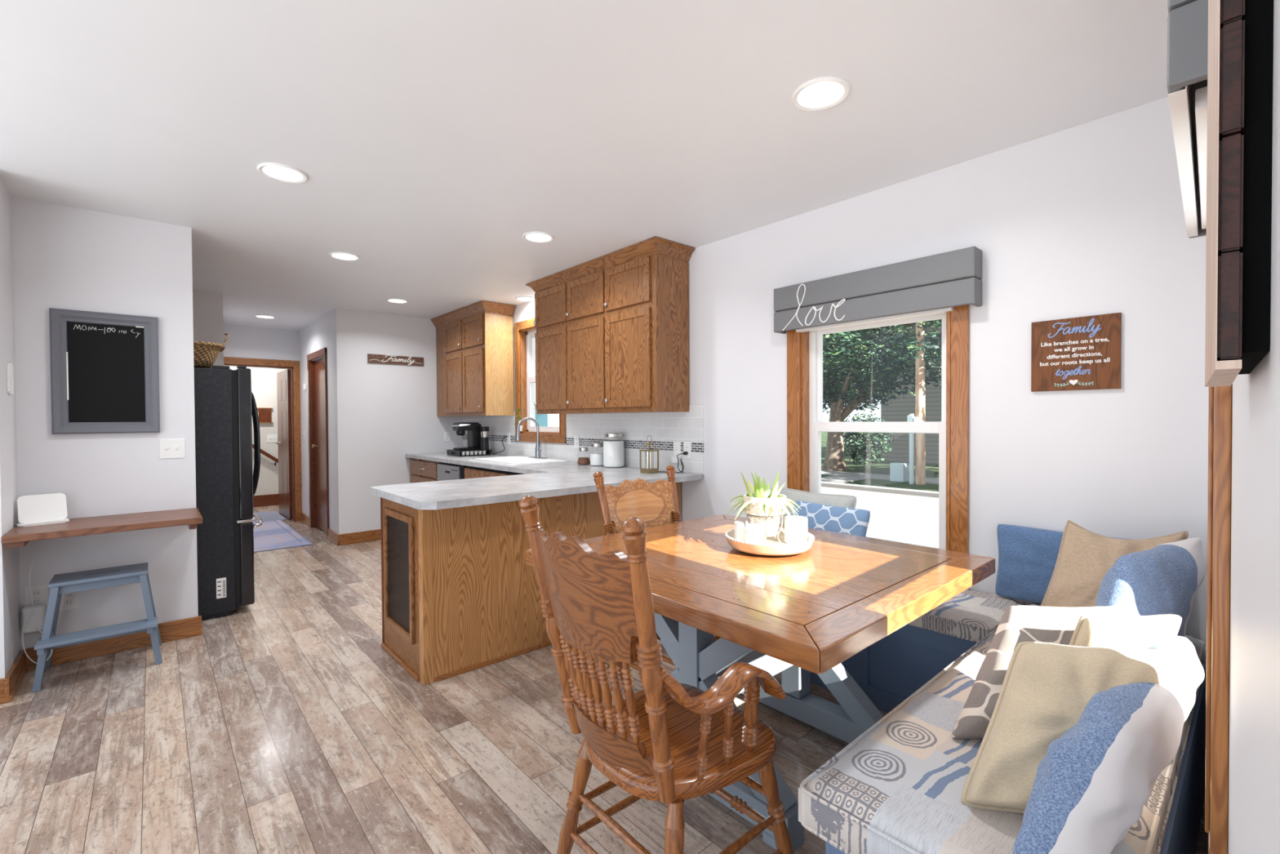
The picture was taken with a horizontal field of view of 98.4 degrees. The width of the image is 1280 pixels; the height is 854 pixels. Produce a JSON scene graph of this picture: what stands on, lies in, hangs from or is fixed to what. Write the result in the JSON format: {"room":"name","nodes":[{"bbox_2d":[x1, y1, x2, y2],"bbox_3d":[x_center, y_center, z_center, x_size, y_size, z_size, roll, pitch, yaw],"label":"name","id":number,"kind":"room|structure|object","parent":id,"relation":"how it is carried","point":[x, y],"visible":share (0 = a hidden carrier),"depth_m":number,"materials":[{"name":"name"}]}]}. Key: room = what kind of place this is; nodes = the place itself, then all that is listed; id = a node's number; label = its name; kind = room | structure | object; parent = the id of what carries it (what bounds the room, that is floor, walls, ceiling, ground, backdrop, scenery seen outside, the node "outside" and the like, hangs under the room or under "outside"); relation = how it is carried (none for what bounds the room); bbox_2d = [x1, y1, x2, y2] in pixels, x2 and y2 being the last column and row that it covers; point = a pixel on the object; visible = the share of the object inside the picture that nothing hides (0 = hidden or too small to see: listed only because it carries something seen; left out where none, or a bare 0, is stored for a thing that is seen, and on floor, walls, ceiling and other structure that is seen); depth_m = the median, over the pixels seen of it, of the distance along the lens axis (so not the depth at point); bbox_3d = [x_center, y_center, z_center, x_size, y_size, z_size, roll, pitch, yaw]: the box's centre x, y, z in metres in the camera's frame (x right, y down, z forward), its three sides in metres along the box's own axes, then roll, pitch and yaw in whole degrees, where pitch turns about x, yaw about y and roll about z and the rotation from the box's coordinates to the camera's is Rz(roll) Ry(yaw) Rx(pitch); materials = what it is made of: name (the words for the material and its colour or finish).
{"room":"kitchen","nodes":[
{"label":"kitchen","id":0,"kind":"room"},
{"bbox_2d":[0,178,21,678],"bbox_3d":[-3.756,0.053,2.195,1.680,2.435,0.623,-1,1,-41],"label":"wall","id":1,"kind":"structure","parent":0,"point":[10,595],"depth_m":2.66,"materials":[{"name":"paint"}]},
{"bbox_2d":[6,363,13,394],"bbox_3d":[-3.068,-0.235,2.691,0.015,0.150,0.070,-1,1,-41],"label":"door chime","id":2,"kind":"object","parent":1,"relation":"attached to","point":[10,366],"visible":1,"depth_m":2.69,"materials":[{"name":"white plastic"}]},
{"bbox_2d":[4,649,26,702],"bbox_3d":[-3.033,1.204,2.686,0.022,0.112,0.427,-1,1,-41],"label":"baseboard","id":3,"kind":"structure","parent":1,"relation":"attached to","point":[18,670],"depth_m":2.65,"materials":[{"name":"brown wood"}]},
{"bbox_2d":[11,196,198,649],"bbox_3d":[-2.999,0.035,3.146,0.714,2.435,0.200,-1,1,-41],"label":"wall","id":4,"kind":"structure","parent":0,"point":[64,257],"depth_m":3.06,"materials":[{"name":"paint"}]},
{"bbox_2d":[24,583,48,607],"bbox_3d":[-3.149,0.887,2.881,0.085,0.120,0.010,-1,1,-41],"label":"wall outlet","id":5,"kind":"object","parent":4,"relation":"attached to","point":[39,593],"visible":0.78,"depth_m":2.88,"materials":[{"name":"white plastic"}]},
{"bbox_2d":[22,540,53,663],"bbox_3d":[-3.092,0.850,2.830,0.114,0.700,0.146,-1,1,-41],"label":"power cord","id":6,"kind":"object","parent":4,"relation":"attached to","point":[33,616],"visible":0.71,"depth_m":2.83,"materials":[{"name":"white plastic"}]},
{"bbox_2d":[59,591,79,610],"bbox_3d":[-3.061,0.921,2.959,0.075,0.115,0.010,-1,1,-41],"label":"wall outlet","id":7,"kind":"object","parent":4,"relation":"attached to","point":[68,601],"visible":0.77,"depth_m":2.96,"materials":[{"name":"white plastic"}]},
{"bbox_2d":[0,507,202,548],"bbox_3d":[-2.777,0.535,2.910,0.719,0.090,0.452,-1,1,-41],"label":"wall shelf","id":8,"kind":"object","parent":4,"relation":"attached to","point":[15,537],"visible":1,"depth_m":2.79,"materials":[{"name":"brown wood"}]},
{"bbox_2d":[16,493,69,527],"bbox_3d":[-3.046,0.419,2.817,0.100,0.147,0.180,0,1,37],"label":"router","id":9,"kind":"object","parent":8,"relation":"on","point":[44,508],"visible":1,"depth_m":2.81,"materials":[{"name":"white plastic"}]},
{"bbox_2d":[48,307,159,434],"bbox_3d":[-2.935,-0.296,3.043,0.429,0.661,0.034,-1,1,-41],"label":"chalkboard","id":10,"kind":"object","parent":4,"relation":"attached to","point":[104,366],"visible":1,"depth_m":3.04,"materials":[{"name":"grey wood"}]},
{"bbox_2d":[25,615,202,670],"bbox_3d":[-2.907,1.197,3.089,0.715,0.112,0.022,-1,1,-41],"label":"baseboard","id":11,"kind":"structure","parent":4,"relation":"attached to","point":[172,630],"depth_m":3.08,"materials":[{"name":"brown wood"}]},
{"bbox_2d":[159,438,185,458],"bbox_3d":[-2.738,0.126,3.233,0.115,0.115,0.016,-1,1,-41],"label":"light switch","id":12,"kind":"object","parent":4,"relation":"attached to","point":[169,448],"visible":1,"depth_m":3.23,"materials":[{"name":"white plastic"}]},
{"bbox_2d":[192,290,223,368],"bbox_3d":[-3.666,0.027,3.995,1.200,2.435,1.957,-1,1,-41],"label":"wall","id":13,"kind":"structure","parent":0,"point":[207,308],"depth_m":4.95,"materials":[{"name":"paint"}]},
{"bbox_2d":[223,324,299,502],"bbox_3d":[-4.918,-0.020,7.879,2.470,2.435,1.920,-1,1,-41],"label":"wall","id":14,"kind":"structure","parent":0,"point":[264,380],"depth_m":8.08,"materials":[{"name":"paint"}]},
{"bbox_2d":[223,364,295,521],"bbox_3d":[-4.737,0.228,6.840,0.760,1.965,0.120,-1,1,-41],"label":"trim","id":15,"kind":"structure","parent":14,"relation":"attached to","point":[229,365],"depth_m":7.05,"materials":[{"name":"brown wood"}]},
{"bbox_2d":[223,356,299,367],"bbox_3d":[-4.695,-0.796,6.773,0.930,0.085,0.022,-1,1,-41],"label":"trim","id":16,"kind":"structure","parent":14,"relation":"attached to","point":[227,360],"depth_m":6.79,"materials":[{"name":"brown wood"}]},
{"bbox_2d":[257,407,272,422],"bbox_3d":[-5.655,-0.175,8.323,0.200,0.230,0.034,-1,1,-41],"label":"wall plaque","id":17,"kind":"object","parent":14,"relation":"attached to","point":[264,413],"visible":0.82,"depth_m":8.31,"materials":[{"name":"brown wood"}]},
{"bbox_2d":[253,493,279,506],"bbox_3d":[-5.432,1.106,8.543,2.390,0.170,0.020,-1,1,-41],"label":"baseboard","id":18,"kind":"structure","parent":14,"relation":"attached to","point":[273,499],"depth_m":8.34,"materials":[{"name":"brown wood"}]},
{"bbox_2d":[275,368,292,519],"bbox_3d":[-4.759,0.223,7.399,0.128,1.940,0.733,-1,1,-42],"label":"door","id":19,"kind":"structure","parent":14,"relation":"in","point":[283,384],"depth_m":7.30,"materials":[{"name":"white wood"}]},
{"bbox_2d":[293,367,302,521],"bbox_3d":[-4.690,0.186,6.787,0.930,2.050,0.020,-1,1,-41],"label":"trim","id":20,"kind":"structure","parent":14,"relation":"attached to","point":[296,375],"depth_m":7.05,"materials":[{"name":"brown wood"}]},
{"bbox_2d":[298,310,336,532],"bbox_3d":[-3.728,-0.007,6.466,0.119,2.435,1.773,-1,1,-41],"label":"wall","id":21,"kind":"structure","parent":0,"point":[318,335],"depth_m":6.25,"materials":[{"name":"paint"}]},
{"bbox_2d":[306,347,328,538],"bbox_3d":[-3.647,0.174,6.362,0.141,2.075,0.910,-1,1,-41],"label":"trim","id":22,"kind":"structure","parent":21,"relation":"attached to","point":[322,352],"depth_m":6.60,"materials":[{"name":"brown wood"}]},
{"bbox_2d":[311,358,325,532],"bbox_3d":[-3.658,0.211,6.352,0.090,1.980,0.730,-1,1,-41],"label":"door","id":23,"kind":"structure","parent":21,"relation":"in","point":[318,365],"depth_m":6.45,"materials":[{"name":"brown wood"}]},
{"bbox_2d":[300,511,339,545],"bbox_3d":[-3.729,1.156,6.385,0.022,0.112,1.909,-1,1,-41],"label":"baseboard","id":24,"kind":"structure","parent":21,"relation":"attached to","point":[333,536],"depth_m":5.91,"materials":[{"name":"brown wood"}]},
{"bbox_2d":[333,308,462,534],"bbox_3d":[-2.644,-0.009,6.161,1.339,2.435,0.120,-1,1,-41],"label":"wall","id":25,"kind":"structure","parent":0,"point":[384,413],"depth_m":5.93,"materials":[{"name":"paint"}]},
{"bbox_2d":[339,528,381,545],"bbox_3d":[-2.804,1.157,5.936,0.769,0.112,0.022,-1,1,-41],"label":"baseboard","id":26,"kind":"structure","parent":25,"relation":"attached to","point":[373,535],"depth_m":5.80,"materials":[{"name":"brown wood"}]},
{"bbox_2d":[367,353,423,365],"bbox_3d":[-2.663,-0.733,6.042,0.584,0.104,0.023,-1,1,-41],"label":"wooden sign","id":27,"kind":"object","parent":25,"relation":"attached to","point":[371,358],"visible":1,"depth_m":6.02,"materials":[{"name":"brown wood"}]},
{"bbox_2d":[0,0,1168,330],"bbox_3d":[-2.321,-1.246,3.143,5.120,0.120,13.000,-1,1,-41],"label":"ceiling","id":28,"kind":"structure","parent":0,"point":[428,137],"depth_m":2.09,"materials":[{"name":"paint"}]},
{"bbox_2d":[257,163,308,182],"bbox_3d":[-1.659,-1.177,2.567,0.200,0.009,0.200,-1,1,-41],"label":"recessed light","id":29,"kind":"object","parent":28,"relation":"in","point":[280,172],"visible":1,"depth_m":2.56,"materials":[{"name":"white plastic"}]},
{"bbox_2d":[262,165,302,180],"bbox_3d":[-1.659,-1.179,2.567,0.156,0.003,0.156,-1,1,-41],"label":"diffuser","id":30,"kind":"object","parent":29,"relation":"attached to","point":[274,172],"depth_m":2.56,"materials":[{"name":"white plastic"}]},
{"bbox_2d":[328,251,360,261],"bbox_3d":[-2.069,-1.193,3.869,0.200,0.009,0.200,-1,1,-41],"label":"recessed light","id":31,"kind":"object","parent":28,"relation":"in","point":[346,256],"visible":1,"depth_m":3.86,"materials":[{"name":"white plastic"}]},
{"bbox_2d":[522,231,554,243],"bbox_3d":[-0.641,-1.196,3.489,0.200,0.009,0.200,-1,1,-41],"label":"recessed light","id":32,"kind":"object","parent":28,"relation":"in","point":[533,237],"visible":1,"depth_m":3.48,"materials":[{"name":"white plastic"}]},
{"bbox_2d":[525,233,551,241],"bbox_3d":[-0.641,-1.198,3.489,0.156,0.003,0.156,-1,1,-41],"label":"diffuser","id":33,"kind":"object","parent":32,"relation":"attached to","point":[529,237],"depth_m":3.48,"materials":[{"name":"white plastic"}]},
{"bbox_2d":[791,76,850,111],"bbox_3d":[0.643,-1.182,1.966,0.200,0.009,0.200,-1,1,-41],"label":"recessed light","id":34,"kind":"object","parent":28,"relation":"in","point":[825,92],"visible":1,"depth_m":1.96,"materials":[{"name":"white plastic"}]},
{"bbox_2d":[797,81,844,106],"bbox_3d":[0.643,-1.184,1.966,0.156,0.003,0.156,-1,1,-41],"label":"diffuser","id":35,"kind":"object","parent":34,"relation":"attached to","point":[815,94],"depth_m":1.96,"materials":[{"name":"white plastic"}]},
{"bbox_2d":[0,504,1208,853],"bbox_3d":[-2.307,1.299,3.178,5.120,0.100,13.000,-1,1,-41],"label":"floor","id":36,"kind":"structure","parent":0,"point":[286,726],"depth_m":2.16,"materials":[{"name":"wood"}]},
{"bbox_2d":[31,562,162,691],"bbox_3d":[-2.804,1.008,2.876,0.470,0.507,0.431,-1,1,-41],"label":"step stool","id":37,"kind":"object","parent":36,"relation":"on","point":[71,582],"visible":1,"depth_m":2.80,"materials":[{"name":"blue paint"}]},
{"bbox_2d":[194,364,262,619],"bbox_3d":[-3.200,0.418,3.735,1.044,1.645,0.840,-1,1,-41],"label":"refrigerator","id":38,"kind":"object","parent":36,"relation":"on","point":[227,482],"visible":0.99,"depth_m":3.61,"materials":[{"name":"black metal"}]},
{"bbox_2d":[193,333,229,368],"bbox_3d":[-3.050,-0.516,3.706,0.447,0.229,0.572,-1,1,-41],"label":"wicker basket","id":39,"kind":"object","parent":38,"relation":"on","point":[205,353],"visible":0.48,"depth_m":3.61,"materials":[{"name":"beige wicker"}]},
{"bbox_2d":[240,511,262,605],"bbox_3d":[-2.870,0.912,4.032,0.156,0.555,0.840,-1,1,-41],"label":"freezer","id":40,"kind":"object","parent":38,"relation":"in","point":[247,526],"depth_m":3.69,"materials":[{"name":"black metal"}]},
{"bbox_2d":[253,511,286,522],"bbox_3d":[-5.144,1.202,7.276,0.700,0.010,0.900,-1,1,-41],"label":"door mat","id":41,"kind":"object","parent":36,"relation":"on","point":[269,515],"visible":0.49,"depth_m":7.38,"materials":[{"name":"fabric"}]},
{"bbox_2d":[253,520,313,552],"bbox_3d":[-4.550,1.216,6.106,1.240,0.008,2.120,-1,1,-41],"label":"runner rug","id":42,"kind":"object","parent":36,"relation":"on","point":[277,534],"visible":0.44,"depth_m":6.04,"materials":[{"name":"blue fabric"}]},
{"bbox_2d":[409,457,438,483],"bbox_3d":[-2.079,0.770,6.029,0.669,0.874,0.817,-1,1,-41],"label":"base cabinet","id":43,"kind":"object","parent":36,"relation":"on","point":[420,470],"visible":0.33,"depth_m":5.81,"materials":[{"name":"brown wood"}]},
{"bbox_2d":[436,462,466,480],"bbox_3d":[-1.602,0.778,5.479,0.603,0.868,0.600,-1,1,-41],"label":"dishwasher","id":44,"kind":"object","parent":36,"relation":"on","point":[446,471],"visible":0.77,"depth_m":5.26,"materials":[{"name":"silver metal"}]},
{"bbox_2d":[464,465,525,478],"bbox_3d":[-0.879,0.782,4.683,0.655,0.874,1.510,-1,1,-41],"label":"base cabinet","id":45,"kind":"object","parent":36,"relation":"on","point":[470,472],"visible":0.03,"depth_m":4.76,"materials":[{"name":"brown wood"}]},
{"bbox_2d":[380,481,680,684],"bbox_3d":[-0.589,0.798,3.484,1.808,0.874,0.644,-1,1,-41],"label":"base cabinet","id":46,"kind":"object","parent":36,"relation":"on","point":[460,593],"visible":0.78,"depth_m":2.88,"materials":[{"name":"brown wood"}]},
{"bbox_2d":[369,448,702,509],"bbox_3d":[-1.539,0.303,4.513,1.856,0.097,3.818,-1,1,-41],"label":"countertop","id":47,"kind":"structure","parent":46,"relation":"on","point":[552,479],"depth_m":3.22,"materials":[{"name":"grey laminate"}]},
{"bbox_2d":[452,422,481,449],"bbox_3d":[-1.818,0.094,5.829,0.284,0.285,0.160,-1,1,-41],"label":"coffee maker","id":48,"kind":"object","parent":47,"relation":"on","point":[473,436],"visible":0.88,"depth_m":5.80,"materials":[{"name":"black plastic"}]},
{"bbox_2d":[467,455,568,465],"bbox_3d":[-1.102,0.388,4.957,0.565,0.196,0.880,-1,1,-41],"label":"sink","id":49,"kind":"object","parent":47,"relation":"in","point":[516,460],"visible":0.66,"depth_m":5.05,"materials":[{"name":"white ceramic"}]},
{"bbox_2d":[515,417,547,458],"bbox_3d":[-1.005,0.099,5.053,0.221,0.377,0.250,-1,1,-41],"label":"faucet","id":50,"kind":"object","parent":47,"relation":"on","point":[538,446],"visible":1,"depth_m":5.08,"materials":[{"name":"silver metal"}]},
{"bbox_2d":[589,442,604,466],"bbox_3d":[-0.338,0.217,4.395,0.124,0.182,0.124,-1,1,-41],"label":"glass jar","id":51,"kind":"object","parent":47,"relation":"on","point":[596,459],"visible":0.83,"depth_m":4.35,"materials":[{"name":"white"}]},
{"bbox_2d":[602,432,624,466],"bbox_3d":[-0.202,0.178,4.255,0.170,0.262,0.170,-1,1,-41],"label":"glass jar","id":52,"kind":"object","parent":47,"relation":"on","point":[613,451],"visible":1,"depth_m":4.19,"materials":[{"name":"white"}]},
{"bbox_2d":[639,435,659,473],"bbox_3d":[0.064,0.186,3.796,0.097,0.257,0.097,-1,1,-41],"label":"lantern","id":53,"kind":"object","parent":47,"relation":"on","point":[649,468],"visible":1,"depth_m":3.78,"materials":[{"name":"gold metal"}]},
{"bbox_2d":[519,495,794,853],"bbox_3d":[0.053,0.718,1.436,0.595,1.089,0.516,-1,1,-40],"label":"armchair","id":54,"kind":"object","parent":36,"relation":"on","point":[671,742],"visible":1,"depth_m":1.28,"materials":[{"name":"brown wood"}]},
{"bbox_2d":[593,465,719,691],"bbox_3d":[0.160,0.729,2.619,0.535,1.034,0.600,-1,1,-41],"label":"dining chair","id":55,"kind":"object","parent":36,"relation":"on","point":[653,503],"visible":0.21,"depth_m":2.80,"materials":[{"name":"brown wood"}]},
{"bbox_2d":[525,514,995,852],"bbox_3d":[0.431,0.868,2.134,1.221,0.760,1.305,-1,1,-41],"label":"dining table","id":56,"kind":"object","parent":36,"relation":"on","point":[814,610],"visible":0.62,"depth_m":1.82,"materials":[{"name":"brown wood"}]},
{"bbox_2d":[724,526,814,555],"bbox_3d":[0.512,0.455,2.193,0.345,0.061,0.345,-1,1,-41],"label":"serving tray","id":57,"kind":"object","parent":56,"relation":"on","point":[773,547],"visible":0.71,"depth_m":2.06,"materials":[{"name":"beige metal"}]},
{"bbox_2d":[744,520,764,544],"bbox_3d":[0.440,0.413,2.119,0.080,0.106,0.087,0,1,4],"label":"owl figurine","id":58,"kind":"object","parent":57,"relation":"on","point":[753,532],"visible":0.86,"depth_m":2.09,"materials":[{"name":"white ceramic"}]},
{"bbox_2d":[746,513,782,544],"bbox_3d":[0.499,0.404,2.207,0.142,0.116,0.142,-1,1,-41],"label":"plant stand","id":59,"kind":"object","parent":57,"relation":"on","point":[748,515],"visible":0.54,"depth_m":2.16,"materials":[{"name":"silver metal"}]},
{"bbox_2d":[727,470,799,536],"bbox_3d":[0.487,0.302,2.214,0.300,0.253,0.292,-1,1,-41],"label":"potted succulent","id":60,"kind":"object","parent":59,"relation":"on","point":[762,503],"visible":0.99,"depth_m":2.15,"materials":[{"name":"green plant"}]},
{"bbox_2d":[743,493,786,536],"bbox_3d":[0.498,0.351,2.206,0.168,0.155,0.168,-1,1,-41],"label":"pot","id":61,"kind":"object","parent":60,"relation":"attached to","point":[773,503],"depth_m":2.15,"materials":[{"name":"beige ceramic"}]},
{"bbox_2d":[784,515,808,544],"bbox_3d":[0.627,0.414,2.221,0.091,0.100,0.091,-1,1,-41],"label":"candle","id":62,"kind":"object","parent":57,"relation":"on","point":[796,530],"visible":0.88,"depth_m":2.18,"materials":[{"name":"white wax"}]},
{"bbox_2d":[713,623,977,713],"bbox_3d":[0.957,1.023,2.798,0.420,0.425,1.510,-1,1,-41],"label":"window bench","id":63,"kind":"object","parent":36,"relation":"on","point":[892,668],"visible":0.07,"depth_m":2.36,"materials":[{"name":"blue paint"}]},
{"bbox_2d":[907,589,1025,642],"bbox_3d":[0.955,0.764,2.751,0.464,0.090,1.524,-1,1,-41],"label":"bench cushion","id":64,"kind":"object","parent":63,"relation":"on","point":[970,615],"visible":0.15,"depth_m":2.18,"materials":[{"name":"grey fabric"}]},
{"bbox_2d":[779,488,856,524],"bbox_3d":[0.916,0.536,2.973,0.159,0.370,0.480,-1,1,-35],"label":"pillow","id":65,"kind":"object","parent":64,"relation":"on","point":[833,500],"visible":0.19,"depth_m":2.94,"materials":[{"name":"fabric"}]},
{"bbox_2d":[791,500,870,537],"bbox_3d":[0.928,0.558,2.788,0.149,0.322,0.447,-1,1,-38],"label":"pillow","id":66,"kind":"object","parent":64,"relation":"on","point":[851,521],"visible":0.32,"depth_m":2.73,"materials":[{"name":"blue fabric"}]},
{"bbox_2d":[825,666,1206,853],"bbox_3d":[1.195,1.054,1.558,1.706,0.395,0.487,-1,1,-41],"label":"bench","id":67,"kind":"object","parent":36,"relation":"on","point":[1183,825],"visible":0.02,"depth_m":1.48,"materials":[{"name":"blue paint"}]},
{"bbox_2d":[798,602,1204,853],"bbox_3d":[1.155,0.795,1.556,1.729,0.120,0.529,-1,1,-41],"label":"bench cushion","id":68,"kind":"object","parent":67,"relation":"on","point":[897,788],"visible":0.3,"depth_m":1.16,"materials":[{"name":"grey fabric"}]},
{"bbox_2d":[951,605,1133,738],"bbox_3d":[0.999,0.599,1.362,0.512,0.294,0.195,0,1,-1],"label":"pillow","id":69,"kind":"object","parent":68,"relation":"on","point":[1017,624],"visible":0.43,"depth_m":1.36,"materials":[{"name":"grey fabric"}]},
{"bbox_2d":[995,524,1130,603],"bbox_3d":[1.730,0.570,2.166,0.103,0.303,0.571,-1,1,-44],"label":"pillow","id":70,"kind":"object","parent":68,"relation":"on","point":[1028,556],"visible":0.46,"depth_m":2.27,"materials":[{"name":"fabric"}]},
{"bbox_2d":[960,641,1177,813],"bbox_3d":[0.865,0.602,1.112,0.418,0.322,0.254,-1,1,-30],"label":"pillow","id":71,"kind":"object","parent":68,"relation":"on","point":[1046,688],"visible":0.69,"depth_m":1.07,"materials":[{"name":"fabric"}]},
{"bbox_2d":[1012,635,1204,853],"bbox_3d":[0.893,0.590,1.032,0.737,0.248,0.148,-1,1,-33],"label":"pillow","id":72,"kind":"object","parent":68,"relation":"on","point":[1092,783],"visible":0.84,"depth_m":0.92,"materials":[{"name":"blue fabric"}]},
{"bbox_2d":[1040,520,1188,607],"bbox_3d":[1.586,0.537,1.883,0.348,0.394,0.292,-1,1,-21],"label":"pillow","id":73,"kind":"object","parent":68,"relation":"on","point":[1085,556],"visible":0.48,"depth_m":1.88,"materials":[{"name":"beige fabric"}]},
{"bbox_2d":[1069,613,1182,648],"bbox_3d":[1.027,0.582,1.228,0.350,0.326,0.148,0,1,-11],"label":"pillow","id":74,"kind":"object","parent":68,"relation":"on","point":[1091,630],"visible":0.27,"depth_m":1.22,"materials":[{"name":"fabric"}]},
{"bbox_2d":[1095,537,1206,636],"bbox_3d":[1.507,0.535,1.641,0.626,0.358,0.143,-1,1,-20],"label":"pillow","id":75,"kind":"object","parent":68,"relation":"on","point":[1166,578],"visible":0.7,"depth_m":1.60,"materials":[{"name":"blue fabric"}]},
{"bbox_2d":[512,97,1208,667],"bbox_3d":[-1.247,-0.011,5.705,0.150,2.435,10.600,-1,1,-41],"label":"wall","id":76,"kind":"structure","parent":0,"point":[1087,219],"depth_m":2.31,"materials":[{"name":"paint"}]},
{"bbox_2d":[430,300,515,416],"bbox_3d":[-1.833,-0.672,5.952,0.364,1.107,1.363,-1,1,-41],"label":"upper cabinet","id":77,"kind":"object","parent":76,"relation":"attached to","point":[474,342],"visible":1,"depth_m":5.58,"materials":[{"name":"brown wood"}]},
{"bbox_2d":[514,317,566,443],"bbox_3d":[-0.909,-0.449,5.287,0.166,1.188,0.898,-1,1,-41],"label":"window","id":78,"kind":"structure","parent":76,"relation":"in","point":[525,331],"depth_m":5.52,"materials":[{"name":"brown wood"}]},
{"bbox_2d":[462,404,703,474],"bbox_3d":[-0.840,0.068,5.128,0.008,0.468,3.820,-1,1,-41],"label":"backsplash","id":79,"kind":"structure","parent":76,"relation":"attached to","point":[686,426],"depth_m":4.30,"materials":[{"name":"white tile"}]},
{"bbox_2d":[462,433,703,453],"bbox_3d":[-0.840,0.126,5.128,0.009,0.070,3.820,-1,1,-41],"label":"trim","id":80,"kind":"structure","parent":76,"relation":"attached to","point":[628,444],"depth_m":4.24,"materials":[{"name":"grey tile"}]},
{"bbox_2d":[525,236,694,413],"bbox_3d":[-0.297,-0.658,4.216,0.364,1.103,1.616,-1,1,-41],"label":"upper cabinet","id":81,"kind":"object","parent":76,"relation":"attached to","point":[611,335],"visible":1,"depth_m":3.86,"materials":[{"name":"brown wood"}]},
{"bbox_2d":[786,304,968,589],"bbox_3d":[1.219,0.025,2.890,0.166,1.413,0.945,-1,1,-41],"label":"window","id":82,"kind":"structure","parent":76,"relation":"in","point":[805,424],"depth_m":2.69,"materials":[{"name":"brown wood"}]},
{"bbox_2d":[773,246,982,333],"bbox_3d":[1.139,-0.659,2.801,0.104,0.254,1.032,-1,1,-41],"label":"window valance","id":83,"kind":"object","parent":76,"relation":"attached to","point":[935,284],"visible":1,"depth_m":2.69,"materials":[{"name":"grey paint"}]},
{"bbox_2d":[1031,312,1121,391],"bbox_3d":[1.732,-0.291,2.203,0.017,0.288,0.284,-1,1,-41],"label":"wooden sign","id":84,"kind":"object","parent":76,"relation":"attached to","point":[1081,353],"visible":1,"depth_m":2.19,"materials":[{"name":"brown wood"}]},
{"bbox_2d":[1204,0,1279,853],"bbox_3d":[1.192,0.041,1.035,2.650,2.435,0.176,-1,1,-44],"label":"wall","id":85,"kind":"structure","parent":0,"point":[1254,754],"depth_m":0.31,"materials":[{"name":"paint"}]},
{"bbox_2d":[1166,0,1208,238],"bbox_3d":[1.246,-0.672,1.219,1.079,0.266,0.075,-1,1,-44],"label":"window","id":86,"kind":"structure","parent":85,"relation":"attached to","point":[1187,20],"depth_m":0.93,"materials":[{"name":"grey paint"}]},
{"bbox_2d":[1204,383,1232,853],"bbox_3d":[1.302,0.049,1.148,0.945,1.413,0.166,-1,1,-44],"label":"window","id":87,"kind":"structure","parent":85,"relation":"in","point":[1220,397],"depth_m":0.87,"materials":[{"name":"brown wood"}]},
{"label":"outside","id":88,"kind":"structure","parent":0,"visible":0},
{"bbox_2d":[821,431,938,491],"bbox_3d":[26.279,1.240,63.306,116.800,0.400,180.000,-1,1,-41],"label":"lawn","id":89,"kind":"structure","parent":88,"point":[881,467],"depth_m":21.76,"materials":[{"name":"green plant"}]},
{"bbox_2d":[534,383,559,426],"bbox_3d":[-5.139,-0.296,28.828,6.300,4.000,10.600,-1,1,-41],"label":"garage","id":90,"kind":"structure","parent":89,"relation":"on","point":[543,420],"depth_m":23.52,"materials":[{"name":"teal"}]},
{"bbox_2d":[825,329,880,443],"bbox_3d":[16.322,-4.152,46.180,12.888,11.144,9.310,0,1,43],"label":"leafy tree","id":91,"kind":"object","parent":89,"relation":"on","point":[842,346],"visible":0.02,"depth_m":43.28,"materials":[{"name":"green plant"}]},
{"bbox_2d":[842,411,893,464],"bbox_3d":[10.111,0.504,24.925,2.447,2.432,2.429,0,1,21],"label":"bush","id":92,"kind":"object","parent":89,"relation":"on","point":[875,441],"visible":0.73,"depth_m":24.52,"materials":[{"name":"green plant"}]},
{"bbox_2d":[821,481,938,497],"bbox_3d":[-8.385,1.654,32.651,0.350,0.230,180.000,-1,1,-41],"label":"kerb","id":93,"kind":"object","parent":89,"relation":"on","point":[827,484],"depth_m":15.37,"materials":[{"name":"concrete"}]},
{"bbox_2d":[821,319,942,471],"bbox_3d":[8.769,-2.599,20.291,7.711,8.873,10.788,-1,1,-41],"label":"leafy tree","id":94,"kind":"object","parent":89,"relation":"on","point":[868,386],"visible":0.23,"depth_m":19.30,"materials":[{"name":"green plant"}]},
{"bbox_2d":[889,462,908,482],"bbox_3d":[8.468,1.478,18.040,0.400,0.600,0.450,-1,1,-41],"label":"utility box","id":95,"kind":"object","parent":89,"relation":"on","point":[899,472],"visible":1,"depth_m":17.89,"materials":[{"name":"grey metal"}]},
{"bbox_2d":[874,320,942,463],"bbox_3d":[19.388,-3.361,23.474,11.300,10.000,16.000,-1,1,-41],"label":"house","id":96,"kind":"structure","parent":89,"relation":"on","point":[898,411],"depth_m":25.66,"materials":[{"name":"grey"}]},
{"bbox_2d":[906,322,925,484],"bbox_3d":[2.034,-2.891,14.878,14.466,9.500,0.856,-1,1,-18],"label":"utility pole","id":97,"kind":"object","parent":89,"relation":"on","point":[920,438],"visible":0.38,"depth_m":17.13,"materials":[{"name":"brown wood"}]},
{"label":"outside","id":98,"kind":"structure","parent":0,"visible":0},
{"bbox_2d":[821,486,938,547],"bbox_3d":[-12.073,1.781,29.389,9.500,0.110,180.000,-1,1,-41],"label":"road","id":99,"kind":"structure","parent":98,"point":[914,519],"depth_m":11.77,"materials":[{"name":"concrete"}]},
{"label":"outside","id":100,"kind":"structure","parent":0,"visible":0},
{"bbox_2d":[821,470,938,484],"bbox_3d":[-4.725,1.587,35.887,9.420,0.030,180.000,-1,1,-41],"label":"sidewalk","id":101,"kind":"structure","parent":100,"point":[840,477],"depth_m":19.09,"materials":[{"name":"concrete"}]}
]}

